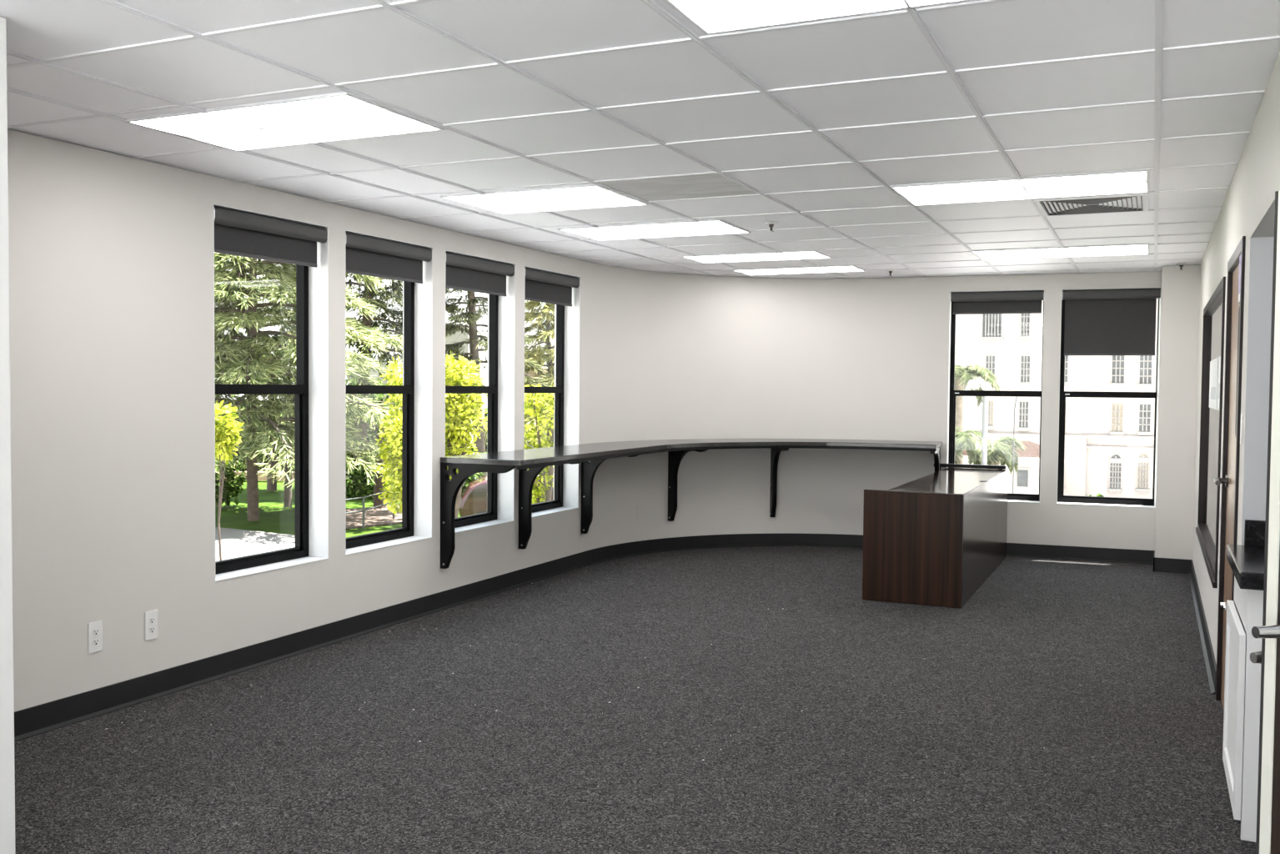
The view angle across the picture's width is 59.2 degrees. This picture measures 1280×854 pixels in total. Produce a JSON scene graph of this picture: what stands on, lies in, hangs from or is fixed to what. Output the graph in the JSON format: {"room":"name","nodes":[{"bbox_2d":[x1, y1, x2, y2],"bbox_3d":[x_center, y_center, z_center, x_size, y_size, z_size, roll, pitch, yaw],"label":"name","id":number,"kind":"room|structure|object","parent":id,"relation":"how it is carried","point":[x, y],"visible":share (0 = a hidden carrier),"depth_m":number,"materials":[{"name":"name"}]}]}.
{"room":"empty office room","nodes":[
{"label":"empty office room","id":0,"kind":"room"},
{"bbox_2d":[7,129,587,711],"bbox_3d":[-2.881,0.043,4.985,0.250,2.683,11.075,1,2,24],"label":"wall","id":1,"kind":"structure","parent":0,"point":[111,255],"depth_m":5.61,"materials":[{"name":"paint"}]},
{"bbox_2d":[87,620,102,653],"bbox_3d":[-2.591,0.999,5.361,0.009,0.146,0.080,1,2,24],"label":"wall outlet","id":2,"kind":"object","parent":1,"relation":"attached to","point":[95,629],"visible":1,"depth_m":5.36,"materials":[{"name":"white plastic"}]},
{"bbox_2d":[92,628,99,635],"bbox_3d":[-2.588,0.975,5.359,0.003,0.030,0.034,1,2,24],"label":"receptacle","id":3,"kind":"object","parent":2,"relation":"attached to","point":[95,631],"depth_m":5.36,"materials":[{"name":"grey plastic"}]},
{"bbox_2d":[92,638,99,645],"bbox_3d":[-2.589,1.023,5.361,0.003,0.030,0.034,1,2,24],"label":"receptacle","id":4,"kind":"object","parent":2,"relation":"attached to","point":[95,641],"depth_m":5.36,"materials":[{"name":"grey plastic"}]},
{"bbox_2d":[144,609,158,641],"bbox_3d":[-2.455,0.995,5.660,0.009,0.146,0.080,1,2,24],"label":"wall outlet","id":5,"kind":"object","parent":1,"relation":"attached to","point":[151,617],"visible":1,"depth_m":5.66,"materials":[{"name":"white plastic"}]},
{"bbox_2d":[149,617,155,623],"bbox_3d":[-2.452,0.972,5.659,0.003,0.030,0.034,1,2,24],"label":"receptacle","id":6,"kind":"object","parent":5,"relation":"attached to","point":[152,619],"depth_m":5.66,"materials":[{"name":"grey plastic"}]},
{"bbox_2d":[149,627,155,632],"bbox_3d":[-2.453,1.019,5.660,0.003,0.030,0.034,1,2,24],"label":"receptacle","id":7,"kind":"object","parent":5,"relation":"attached to","point":[152,629],"depth_m":5.66,"materials":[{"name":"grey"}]},
{"bbox_2d":[213,203,329,582],"bbox_3d":[-2.176,-0.193,6.467,0.214,2.016,0.916,1,2,24],"label":"window","id":8,"kind":"structure","parent":1,"relation":"in","point":[310,391],"depth_m":6.86,"materials":[{"name":"black metal"}]},
{"bbox_2d":[213,205,327,267],"bbox_3d":[-2.113,-1.074,6.411,0.087,0.242,0.905,1,2,24],"label":"roller shade","id":9,"kind":"object","parent":8,"relation":"attached to","point":[237,233],"visible":0.77,"depth_m":6.39,"materials":[{"name":"fabric"}]},
{"bbox_2d":[14,551,588,742],"bbox_3d":[-1.823,1.259,7.037,0.030,0.124,6.535,1,2,24],"label":"baseboard","id":10,"kind":"structure","parent":1,"relation":"attached to","point":[37,720],"depth_m":6.29,"materials":[{"name":"grey rubber"}]},
{"bbox_2d":[345,230,432,555],"bbox_3d":[-1.729,-0.224,7.447,0.214,2.016,0.929,1,2,24],"label":"window","id":11,"kind":"structure","parent":1,"relation":"in","point":[416,391],"depth_m":7.85,"materials":[{"name":"black metal"}]},
{"bbox_2d":[345,231,432,283],"bbox_3d":[-1.666,-1.103,7.391,0.087,0.246,0.918,1,2,24],"label":"roller shade","id":12,"kind":"object","parent":11,"relation":"attached to","point":[364,255],"visible":0.85,"depth_m":7.38,"materials":[{"name":"fabric"}]},
{"bbox_2d":[444,250,515,532],"bbox_3d":[-1.275,-0.256,8.442,0.214,2.016,0.956,1,2,24],"label":"window","id":13,"kind":"structure","parent":1,"relation":"in","point":[500,389],"depth_m":8.86,"materials":[{"name":"black metal"}]},
{"bbox_2d":[445,251,515,296],"bbox_3d":[-1.213,-1.133,8.386,0.087,0.250,0.945,1,2,24],"label":"roller shade","id":14,"kind":"object","parent":13,"relation":"attached to","point":[462,272],"visible":0.75,"depth_m":8.38,"materials":[{"name":"fabric"}]},
{"bbox_2d":[523,266,580,517],"bbox_3d":[-0.820,-0.287,9.440,0.214,2.016,0.949,1,2,24],"label":"window","id":15,"kind":"structure","parent":1,"relation":"in","point":[566,390],"depth_m":9.85,"materials":[{"name":"black metal"}]},
{"bbox_2d":[524,267,579,306],"bbox_3d":[-0.757,-1.163,9.384,0.087,0.254,0.938,1,2,24],"label":"roller shade","id":16,"kind":"object","parent":15,"relation":"attached to","point":[539,285],"visible":0.81,"depth_m":9.40,"materials":[{"name":"fabric"}]},
{"bbox_2d":[14,546,1255,853],"bbox_3d":[0.925,1.519,5.014,7.600,0.200,14.200,1,2,24],"label":"floor","id":17,"kind":"structure","parent":0,"point":[979,690],"depth_m":5.18,"materials":[{"name":"grey carpet"}]},
{"bbox_2d":[105,580,1106,800],"bbox_3d":[0.334,1.365,6.277,4.510,0.004,5.545,1,2,24],"label":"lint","id":18,"kind":"object","parent":17,"relation":"on","point":[542,580],"visible":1,"depth_m":5.50,"materials":[{"name":"grey carpet"}]},
{"bbox_2d":[862,467,1008,607],"bbox_3d":[2.584,0.850,9.557,0.745,0.834,2.761,1,2,24],"label":"reception desk","id":19,"kind":"object","parent":17,"relation":"on","point":[934,539],"visible":1,"depth_m":8.37,"materials":[{"name":"brown wood"}]},
{"bbox_2d":[933,462,1006,470],"bbox_3d":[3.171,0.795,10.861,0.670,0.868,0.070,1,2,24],"label":"ledge shelf","id":20,"kind":"object","parent":19,"relation":"on","point":[951,465],"visible":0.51,"depth_m":10.80,"materials":[{"name":"black paint"}]},
{"bbox_2d":[1222,576,1263,842],"bbox_3d":[2.533,1.011,4.185,0.630,0.896,0.725,1,2,24],"label":"base cabinet","id":21,"kind":"object","parent":17,"relation":"on","point":[1242,676],"visible":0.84,"depth_m":3.98,"materials":[{"name":"white wood"}]},
{"bbox_2d":[1226,519,1265,590],"bbox_3d":[2.534,0.477,4.142,0.628,0.165,0.788,1,2,24],"label":"countertop","id":22,"kind":"structure","parent":21,"relation":"on","point":[1246,561],"depth_m":4.30,"materials":[{"name":"black stone"}]},
{"bbox_2d":[0,0,1279,279],"bbox_3d":[0.926,-1.301,4.627,7.410,0.111,13.660,1,2,24],"label":"ceiling","id":23,"kind":"structure","parent":0,"point":[808,128],"depth_m":4.42,"materials":[{"name":"tile"}]},
{"bbox_2d":[123,91,444,151],"bbox_3d":[-1.501,-1.281,4.767,1.170,0.016,0.640,1,2,24],"label":"recessed light","id":24,"kind":"object","parent":23,"relation":"in","point":[342,116],"visible":0.87,"depth_m":4.72,"materials":[{"name":"white plastic"}]},
{"bbox_2d":[440,184,649,214],"bbox_3d":[-0.552,-1.340,6.647,1.025,0.016,0.690,1,2,24],"label":"recessed light","id":25,"kind":"object","parent":23,"relation":"in","point":[588,196],"visible":0.96,"depth_m":6.61,"materials":[{"name":"white plastic"}]},
{"bbox_2d":[557,219,751,240],"bbox_3d":[0.105,-1.379,7.896,1.205,0.016,0.630,1,2,24],"label":"recessed light","id":26,"kind":"object","parent":23,"relation":"in","point":[679,228],"visible":1,"depth_m":7.86,"materials":[{"name":"white plastic"}]},
{"bbox_2d":[681,250,832,263],"bbox_3d":[0.976,-1.427,9.433,1.155,0.016,0.510,1,2,24],"label":"recessed light","id":27,"kind":"object","parent":23,"relation":"in","point":[800,254],"visible":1,"depth_m":9.42,"materials":[{"name":"white plastic"}]},
{"bbox_2d":[764,221,778,231],"bbox_3d":[0.871,-1.325,7.470,0.088,0.060,0.088,1,2,24],"label":"sprinkler","id":28,"kind":"object","parent":23,"relation":"attached to","point":[770,224],"visible":1,"depth_m":7.46,"materials":[{"name":"silver metal"}]},
{"bbox_2d":[732,265,865,275],"bbox_3d":[1.478,-1.459,10.473,1.145,0.016,0.480,1,2,24],"label":"recessed light","id":29,"kind":"object","parent":23,"relation":"in","point":[849,268],"visible":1,"depth_m":10.46,"materials":[{"name":"white plastic"}]},
{"bbox_2d":[662,0,973,35],"bbox_3d":[0.653,-1.196,2.943,1.265,0.016,0.605,1,2,24],"label":"recessed light","id":30,"kind":"object","parent":23,"relation":"in","point":[710,17],"visible":1,"depth_m":3.25,"materials":[{"name":"white plastic"}]},
{"bbox_2d":[885,269,895,276],"bbox_3d":[2.304,-1.416,10.360,0.088,0.060,0.088,1,2,24],"label":"sprinkler","id":31,"kind":"object","parent":23,"relation":"attached to","point":[889,270],"visible":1,"depth_m":10.34,"materials":[{"name":"silver metal"}]},
{"bbox_2d":[889,170,1149,205],"bbox_3d":[2.071,-1.298,6.131,1.280,0.016,0.655,1,2,24],"label":"recessed light","id":32,"kind":"object","parent":23,"relation":"in","point":[1131,182],"visible":1,"depth_m":6.10,"materials":[{"name":"white plastic"}]},
{"bbox_2d":[969,242,1149,260],"bbox_3d":[3.330,-1.387,8.927,1.290,0.016,0.660,1,2,24],"label":"recessed light","id":33,"kind":"object","parent":23,"relation":"in","point":[1129,248],"visible":0.96,"depth_m":8.88,"materials":[{"name":"white plastic"}]},
{"bbox_2d":[1034,192,1149,216],"bbox_3d":[2.667,-1.310,6.637,0.600,0.019,0.636,1,2,24],"label":"ceiling vent","id":34,"kind":"object","parent":23,"relation":"in","point":[1096,208],"visible":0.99,"depth_m":6.63,"materials":[{"name":"grey metal"}]},
{"bbox_2d":[1175,262,1186,271],"bbox_3d":[4.629,-1.368,9.632,0.088,0.060,0.088,1,2,24],"label":"sprinkler","id":35,"kind":"object","parent":23,"relation":"attached to","point":[1181,264],"visible":1,"depth_m":9.62,"materials":[{"name":"silver metal"}]},
{"bbox_2d":[586,261,885,550],"bbox_3d":[0.806,-0.139,10.970,3.466,2.683,0.863,0,2,-23],"label":"wall","id":36,"kind":"structure","parent":0,"point":[670,356],"depth_m":11.18,"materials":[{"name":"paint"}]},
{"bbox_2d":[440,438,943,568],"bbox_3d":[0.469,0.554,9.857,5.319,0.788,1.907,-1,3,-38],"label":"countertop","id":37,"kind":"structure","parent":36,"relation":"attached to","point":[534,459],"depth_m":9.44,"materials":[{"name":"laminate"}]},
{"bbox_2d":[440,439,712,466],"bbox_3d":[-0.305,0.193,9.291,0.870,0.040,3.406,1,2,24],"label":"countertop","id":38,"kind":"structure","parent":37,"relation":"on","point":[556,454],"depth_m":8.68,"materials":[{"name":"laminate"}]},
{"bbox_2d":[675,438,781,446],"bbox_3d":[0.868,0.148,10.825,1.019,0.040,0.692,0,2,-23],"label":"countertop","id":39,"kind":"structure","parent":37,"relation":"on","point":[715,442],"depth_m":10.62,"materials":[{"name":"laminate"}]},
{"bbox_2d":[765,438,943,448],"bbox_3d":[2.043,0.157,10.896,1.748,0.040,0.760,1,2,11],"label":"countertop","id":40,"kind":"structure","parent":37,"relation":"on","point":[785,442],"depth_m":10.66,"materials":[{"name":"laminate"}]},
{"bbox_2d":[586,532,863,564],"bbox_3d":[0.847,1.145,10.890,3.126,0.124,0.634,0,2,-23],"label":"baseboard","id":41,"kind":"structure","parent":36,"relation":"attached to","point":[619,550],"depth_m":11.19,"materials":[{"name":"grey rubber"}]},
{"bbox_2d":[882,271,1161,550],"bbox_3d":[3.890,-0.103,10.767,3.050,2.683,0.250,1,2,20],"label":"wall","id":42,"kind":"structure","parent":0,"point":[917,310],"depth_m":10.86,"materials":[{"name":"paint"}]},
{"bbox_2d":[946,289,1044,502],"bbox_3d":[3.437,-0.299,10.904,0.866,2.020,0.214,1,2,20],"label":"window","id":43,"kind":"structure","parent":42,"relation":"in","point":[952,394],"depth_m":10.99,"materials":[{"name":"black metal"}]},
{"bbox_2d":[950,290,1044,314],"bbox_3d":[3.425,-1.196,10.815,0.855,0.214,0.087,1,2,20],"label":"roller shade","id":44,"kind":"object","parent":43,"relation":"attached to","point":[995,302],"visible":1,"depth_m":10.81,"materials":[{"name":"fabric"}]},
{"bbox_2d":[1006,542,1154,564],"bbox_3d":[3.564,1.174,10.779,2.485,0.124,0.030,1,2,20],"label":"baseboard","id":45,"kind":"structure","parent":42,"relation":"attached to","point":[1078,553],"depth_m":10.57,"materials":[{"name":"grey rubber"}]},
{"bbox_2d":[1056,286,1161,507],"bbox_3d":[4.384,-0.278,10.557,0.856,2.020,0.214,1,2,20],"label":"window","id":46,"kind":"structure","parent":42,"relation":"in","point":[1061,499],"depth_m":10.62,"materials":[{"name":"black metal"}]},
{"bbox_2d":[1061,287,1160,355],"bbox_3d":[4.370,-0.974,10.476,0.845,0.617,0.087,1,2,20],"label":"roller shade","id":47,"kind":"object","parent":46,"relation":"attached to","point":[1098,322],"visible":1,"depth_m":10.49,"materials":[{"name":"fabric"}]},
{"bbox_2d":[1154,265,1200,559],"bbox_3d":[4.909,-0.066,9.978,0.577,2.683,0.435,1,2,24],"label":"wall column","id":48,"kind":"structure","parent":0,"point":[1180,289],"depth_m":9.84,"materials":[{"name":"paint"}]},
{"bbox_2d":[1153,551,1190,573],"bbox_3d":[4.762,1.210,10.079,0.310,0.124,0.447,1,2,24],"label":"baseboard","id":49,"kind":"structure","parent":48,"relation":"attached to","point":[1160,564],"depth_m":9.88,"materials":[{"name":"grey rubber"}]},
{"bbox_2d":[1192,123,1253,662],"bbox_3d":[3.707,0.025,7.162,0.130,2.683,5.700,1,2,24],"label":"wall","id":50,"kind":"structure","parent":0,"point":[1233,222],"depth_m":6.12,"materials":[{"name":"paint"}]},
{"bbox_2d":[1188,559,1216,694],"bbox_3d":[3.618,1.302,7.232,0.030,0.124,5.680,1,2,24],"label":"baseboard","id":51,"kind":"structure","parent":50,"relation":"attached to","point":[1210,661],"depth_m":7.15,"materials":[{"name":"grey rubber"}]},
{"bbox_2d":[1195,276,1225,587],"bbox_3d":[3.748,-0.006,7.378,0.067,1.700,2.750,1,2,24],"label":"window","id":52,"kind":"structure","parent":50,"relation":"in","point":[1207,529],"depth_m":7.50,"materials":[{"name":"black glass"}]},
{"bbox_2d":[1209,356,1220,410],"bbox_3d":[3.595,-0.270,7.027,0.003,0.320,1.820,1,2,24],"label":"paper notice","id":53,"kind":"object","parent":52,"relation":"attached to","point":[1214,388],"visible":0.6,"depth_m":7.16,"materials":[{"name":"white paper"}]},
{"bbox_2d":[1213,235,1245,712],"bbox_3d":[2.829,0.298,5.311,0.192,2.255,1.070,1,2,24],"label":"door","id":54,"kind":"structure","parent":50,"relation":"in","point":[1229,480],"depth_m":5.60,"materials":[{"name":"brown wood"}]},
{"bbox_2d":[1238,253,1241,302],"bbox_3d":[2.682,-0.684,5.022,0.012,0.245,0.200,1,2,24],"label":"door sign","id":55,"kind":"object","parent":54,"relation":"attached to","point":[1240,257],"visible":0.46,"depth_m":5.04,"materials":[{"name":"white paper"}]},
{"bbox_2d":[1239,413,1243,444],"bbox_3d":[2.522,0.008,4.722,0.006,0.130,0.060,1,2,24],"label":"switch plate","id":56,"kind":"object","parent":50,"relation":"attached to","point":[1242,414],"visible":1,"depth_m":4.70,"materials":[{"name":"white plastic"}]},
{"bbox_2d":[1241,236,1274,545],"bbox_3d":[2.784,0.155,3.305,1.258,2.683,2.661,0,2,-16],"label":"wall","id":57,"kind":"structure","parent":0,"point":[1261,267],"depth_m":4.57,"materials":[{"name":"grey paint"}]},
{"bbox_2d":[1244,519,1265,547],"bbox_3d":[2.722,0.437,4.477,0.565,0.105,0.020,1,2,24],"label":"backsplash","id":58,"kind":"structure","parent":57,"relation":"attached to","point":[1254,530],"depth_m":4.57,"materials":[{"name":"black stone"}]},
{"bbox_2d":[1249,190,1279,853],"bbox_3d":[1.835,0.482,2.649,0.950,2.040,0.171,0,2,-8],"label":"door","id":59,"kind":"structure","parent":57,"relation":"in","point":[1267,841],"depth_m":2.59,"materials":[{"name":"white wood"}]},
{"bbox_2d":[1249,50,1279,237],"bbox_3d":[2.457,-0.970,3.698,0.678,0.468,1.580,1,2,24],"label":"wall header","id":60,"kind":"structure","parent":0,"point":[1266,150],"depth_m":4.01,"materials":[{"name":"paint"}]},
{"bbox_3d":[-2.593,0.093,3.671,1.364,2.683,0.120,1,2,24],"label":"wall","id":61,"kind":"structure","parent":0,"visible":0},
{"bbox_2d":[0,16,15,853],"bbox_3d":[-2.027,0.107,3.413,0.160,2.683,0.150,1,2,24],"label":"trim","id":62,"kind":"structure","parent":61,"relation":"attached to","point":[7,700],"depth_m":3.43,"materials":[{"name":"white paint"}]},
{"label":"outside","id":63,"kind":"structure","parent":0,"visible":0},
{"bbox_3d":[-4.400,2.579,49.939,12.996,0.050,14.960,1,2,24],"label":"driveway","id":64,"kind":"object","parent":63,"visible":0},
{"bbox_2d":[345,469,391,478],"bbox_3d":[-11.842,2.178,52.262,4.620,0.448,0.500,1,2,0],"label":"wall","id":65,"kind":"structure","parent":64,"relation":"on","point":[347,469],"depth_m":52.01,"materials":[{"name":"beige paint"}]},
{"bbox_2d":[445,287,554,479],"bbox_3d":[-6.795,-5.335,46.519,6.229,16.040,6.044,-1,2,-33],"label":"conifer tree","id":66,"kind":"object","parent":64,"relation":"on","point":[470,313],"visible":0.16,"depth_m":46.04,"materials":[{"name":"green plant"}]},
{"bbox_2d":[471,299,554,474],"bbox_3d":[-4.304,-2.505,51.629,6.915,10.010,6.882,1,2,24],"label":"conifer tree","id":67,"kind":"object","parent":64,"relation":"on","point":[544,334],"visible":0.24,"depth_m":50.91,"materials":[{"name":"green plant"}]},
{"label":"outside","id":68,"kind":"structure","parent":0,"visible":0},
{"bbox_2d":[215,406,528,537],"bbox_3d":[-42.040,3.176,107.240,154.800,5.940,220.000,1,2,24],"label":"lawn","id":69,"kind":"structure","parent":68,"point":[273,517],"depth_m":38.43,"materials":[{"name":"green plant"}]},
{"bbox_2d":[215,457,246,506],"bbox_3d":[-14.904,1.867,40.145,2.152,1.901,2.341,1,2,24],"label":"shrub","id":70,"kind":"object","parent":69,"relation":"on","point":[228,490],"visible":0.45,"depth_m":39.87,"materials":[{"name":"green plant"}]},
{"bbox_2d":[215,407,281,471],"bbox_3d":[-20.493,1.109,57.225,4.974,5.308,5.442,1,2,24],"label":"shrub","id":71,"kind":"object","parent":69,"relation":"on","point":[235,457],"visible":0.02,"depth_m":56.28,"materials":[{"name":"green plant"}]},
{"bbox_2d":[214,254,291,450],"bbox_3d":[-22.495,-6.866,55.486,12.285,18.110,12.518,0,2,-12],"label":"conifer tree","id":72,"kind":"object","parent":69,"relation":"on","point":[226,395],"visible":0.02,"depth_m":55.78,"materials":[{"name":"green plant"}]},
{"bbox_2d":[216,342,296,506],"bbox_3d":[-13.018,-0.433,40.115,4.385,6.527,4.396,-1,2,-33],"label":"bare tree","id":73,"kind":"object","parent":69,"relation":"on","point":[288,493],"visible":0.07,"depth_m":39.88,"materials":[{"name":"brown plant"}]},
{"bbox_2d":[220,471,294,481],"bbox_3d":[-17.670,2.206,50.765,7.851,0.392,0.500,1,2,0],"label":"wall","id":74,"kind":"structure","parent":69,"relation":"on","point":[260,479],"depth_m":50.52,"materials":[{"name":"paint"}]},
{"bbox_2d":[230,405,294,471],"bbox_3d":[-18.016,1.128,56.270,4.578,4.649,5.149,1,2,24],"label":"shrub","id":75,"kind":"object","parent":69,"relation":"on","point":[283,423],"visible":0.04,"depth_m":55.12,"materials":[{"name":"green plant"}]},
{"bbox_2d":[230,349,296,491],"bbox_3d":[-15.085,-0.626,45.824,4.083,6.467,4.507,1,2,24],"label":"bare tree","id":76,"kind":"object","parent":69,"relation":"on","point":[271,484],"visible":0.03,"depth_m":45.83,"materials":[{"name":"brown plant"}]},
{"bbox_2d":[214,252,402,521],"bbox_3d":[-11.851,-5.490,35.271,11.843,17.005,10.802,0,2,-17],"label":"conifer tree","id":77,"kind":"object","parent":69,"relation":"on","point":[253,370],"visible":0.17,"depth_m":34.42,"materials":[{"name":"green plant"}]},
{"bbox_2d":[345,378,384,455],"bbox_3d":[-12.812,-0.091,50.119,2.584,5.124,2.697,1,2,24],"label":"shrub","id":78,"kind":"object","parent":69,"relation":"on","point":[350,383],"visible":0.06,"depth_m":49.94,"materials":[{"name":"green plant"}]},
{"bbox_2d":[345,421,386,468],"bbox_3d":[-14.607,1.234,57.081,4.672,4.500,4.355,0,2,-12],"label":"shrub","id":79,"kind":"object","parent":69,"relation":"on","point":[349,425],"visible":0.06,"depth_m":56.57,"materials":[{"name":"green plant"}]},
{"bbox_2d":[345,449,388,500],"bbox_3d":[-10.938,2.044,44.174,2.367,2.515,2.632,1,2,24],"label":"shrub","id":80,"kind":"object","parent":69,"relation":"on","point":[362,485],"visible":0.49,"depth_m":43.65,"materials":[{"name":"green plant"}]},
{"bbox_2d":[345,504,401,528],"bbox_3d":[-8.961,2.980,37.626,2.643,0.050,6.581,0,2,-17],"label":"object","id":81,"kind":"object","parent":69,"relation":"on","point":[376,516],"visible":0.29,"depth_m":36.89,"materials":[{"name":"beige concrete"}]},
{"bbox_2d":[345,491,394,528],"bbox_3d":[-8.364,2.576,34.814,0.353,0.972,3.993,1,2,14],"label":"metal railing","id":82,"kind":"object","parent":81,"relation":"on","point":[363,497],"visible":0.47,"depth_m":34.12,"materials":[{"name":"grey metal"}]},
{"bbox_2d":[347,356,401,507],"bbox_3d":[-9.251,0.218,39.763,4.172,5.325,4.098,1,2,24],"label":"bare tree","id":83,"kind":"object","parent":81,"relation":"on","point":[378,480],"visible":0.27,"depth_m":39.83,"materials":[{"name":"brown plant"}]},
{"bbox_2d":[352,421,394,466],"bbox_3d":[-12.996,1.261,58.214,4.512,4.582,5.019,1,2,24],"label":"shrub","id":84,"kind":"object","parent":69,"relation":"on","point":[373,423],"visible":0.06,"depth_m":57.00,"materials":[{"name":"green plant"}]},
{"bbox_2d":[348,360,402,468],"bbox_3d":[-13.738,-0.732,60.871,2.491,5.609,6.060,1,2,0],"label":"house","id":85,"kind":"structure","parent":69,"relation":"on","point":[375,373],"depth_m":57.83,"materials":[{"name":"beige paint"}]},
{"bbox_2d":[270,272,487,491],"bbox_3d":[-10.479,-6.341,45.454,9.083,18.013,9.830,-1,2,-29],"label":"conifer tree","id":86,"kind":"object","parent":69,"relation":"on","point":[370,298],"visible":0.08,"depth_m":45.58,"materials":[{"name":"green plant"}]},
{"bbox_2d":[372,355,402,514],"bbox_3d":[-4.365,1.130,21.008,1.505,4.939,1.510,1,2,24],"label":"broadleaf tree","id":87,"kind":"object","parent":69,"relation":"on","point":[394,436],"visible":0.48,"depth_m":20.85,"materials":[{"name":"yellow plant"}]},
{"bbox_2d":[445,326,484,454],"bbox_3d":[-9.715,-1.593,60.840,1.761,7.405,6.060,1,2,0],"label":"house","id":88,"kind":"structure","parent":69,"relation":"on","point":[454,338],"depth_m":57.79,"materials":[{"name":"beige paint"}]},
{"bbox_2d":[445,350,487,517],"bbox_3d":[-3.680,1.026,22.152,1.514,5.074,1.313,0,2,-4],"label":"broadleaf tree","id":89,"kind":"object","parent":69,"relation":"on","point":[459,409],"visible":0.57,"depth_m":21.89,"materials":[{"name":"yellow plant"}]},
{"bbox_2d":[446,445,486,497],"bbox_3d":[-5.834,1.659,36.013,2.350,2.775,2.074,0,2,-12],"label":"shrub","id":90,"kind":"object","parent":69,"relation":"on","point":[472,478],"visible":0.06,"depth_m":35.76,"materials":[{"name":"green plant"}]},
{"bbox_2d":[458,476,553,517],"bbox_3d":[-3.404,2.316,34.503,4.253,1.595,1.760,0,2,-9],"label":"parked car","id":91,"kind":"object","parent":69,"relation":"on","point":[474,498],"visible":0.16,"depth_m":33.45,"materials":[{"name":"red paint"}]},
{"bbox_2d":[483,411,531,451],"bbox_3d":[-8.729,1.412,66.092,5.883,5.303,4.508,0,2,-15],"label":"shrub","id":92,"kind":"object","parent":69,"relation":"on","point":[485,414],"visible":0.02,"depth_m":65.30,"materials":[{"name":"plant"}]},
{"bbox_2d":[523,383,554,503],"bbox_3d":[-2.254,1.256,25.086,1.370,4.433,1.112,1,2,24],"label":"broadleaf tree","id":93,"kind":"object","parent":69,"relation":"on","point":[544,493],"visible":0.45,"depth_m":24.96,"materials":[{"name":"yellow plant"}]},
{"bbox_2d":[524,368,553,448],"bbox_3d":[-6.055,-0.906,69.885,5.393,5.450,8.800,1,2,0],"label":"house","id":94,"kind":"structure","parent":69,"relation":"on","point":[544,369],"depth_m":68.21,"materials":[{"name":"beige paint"}]},
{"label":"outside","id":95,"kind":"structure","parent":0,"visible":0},
{"bbox_3d":[43.462,5.861,73.826,141.800,0.050,230.000,1,2,24],"label":"plaza","id":96,"kind":"object","parent":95,"visible":0},
{"bbox_2d":[954,425,993,468],"bbox_3d":[9.513,3.456,34.108,2.179,6.998,2.301,1,2,24],"label":"palm tree","id":97,"kind":"object","parent":96,"relation":"on","point":[972,445],"visible":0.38,"depth_m":33.41,"materials":[{"name":"green plant"}]},
{"bbox_2d":[954,364,999,463],"bbox_3d":[11.200,2.254,40.225,3.141,8.990,3.074,1,2,24],"label":"palm tree","id":98,"kind":"object","parent":96,"relation":"on","point":[961,374],"visible":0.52,"depth_m":39.65,"materials":[{"name":"green plant"}]},
{"bbox_2d":[967,379,988,464],"bbox_3d":[9.884,2.800,33.116,0.664,8.383,0.339,1,2,10],"label":"lamp post","id":99,"kind":"object","parent":96,"relation":"on","point":[972,384],"visible":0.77,"depth_m":32.91,"materials":[{"name":"grey metal"}]},
{"bbox_2d":[972,435,1028,475],"bbox_3d":[11.369,3.584,36.080,1.888,6.634,1.894,1,2,24],"label":"palm tree","id":100,"kind":"object","parent":96,"relation":"on","point":[1003,451],"visible":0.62,"depth_m":35.55,"materials":[{"name":"green plant"}]},
{"bbox_2d":[963,439,1039,494],"bbox_3d":[17.520,3.435,55.893,5.572,5.614,6.800,1,2,24],"label":"annex","id":101,"kind":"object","parent":96,"relation":"on","point":[1026,479],"visible":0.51,"depth_m":52.39,"materials":[{"name":"beige paint"}]},
{"bbox_2d":[1012,396,1017,492],"bbox_3d":[9.964,3.147,30.131,0.107,7.905,0.051,-1,2,-30],"label":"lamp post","id":102,"kind":"object","parent":96,"relation":"on","point":[1016,397],"visible":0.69,"depth_m":30.00,"materials":[{"name":"grey metal"}]},
{"bbox_2d":[954,298,1158,498],"bbox_3d":[30.236,-4.094,75.886,20.197,19.456,14.650,1,2,24],"label":"building","id":103,"kind":"structure","parent":96,"relation":"on","point":[1109,442],"depth_m":69.90,"materials":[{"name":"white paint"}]},
{"bbox_2d":[1085,492,1104,496],"bbox_3d":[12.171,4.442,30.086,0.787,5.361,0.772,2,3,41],"label":"shrub","id":104,"kind":"object","parent":96,"relation":"on","point":[1098,494],"visible":0.05,"depth_m":30.02,"materials":[{"name":"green plant"}]},
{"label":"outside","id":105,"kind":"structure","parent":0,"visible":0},
{"bbox_2d":[215,527,294,561],"bbox_3d":[-9.767,3.338,27.492,6.404,0.050,22.856,0,2,-25],"label":"pavement","id":106,"kind":"structure","parent":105,"point":[235,543],"depth_m":31.00,"materials":[{"name":"concrete"}]},
{"bbox_2d":[215,399,243,560],"bbox_3d":[-8.557,1.462,23.047,0.904,4.045,0.925,1,2,24],"label":"broadleaf tree","id":107,"kind":"object","parent":106,"relation":"on","point":[225,435],"visible":0.69,"depth_m":22.96,"materials":[{"name":"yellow plant"}]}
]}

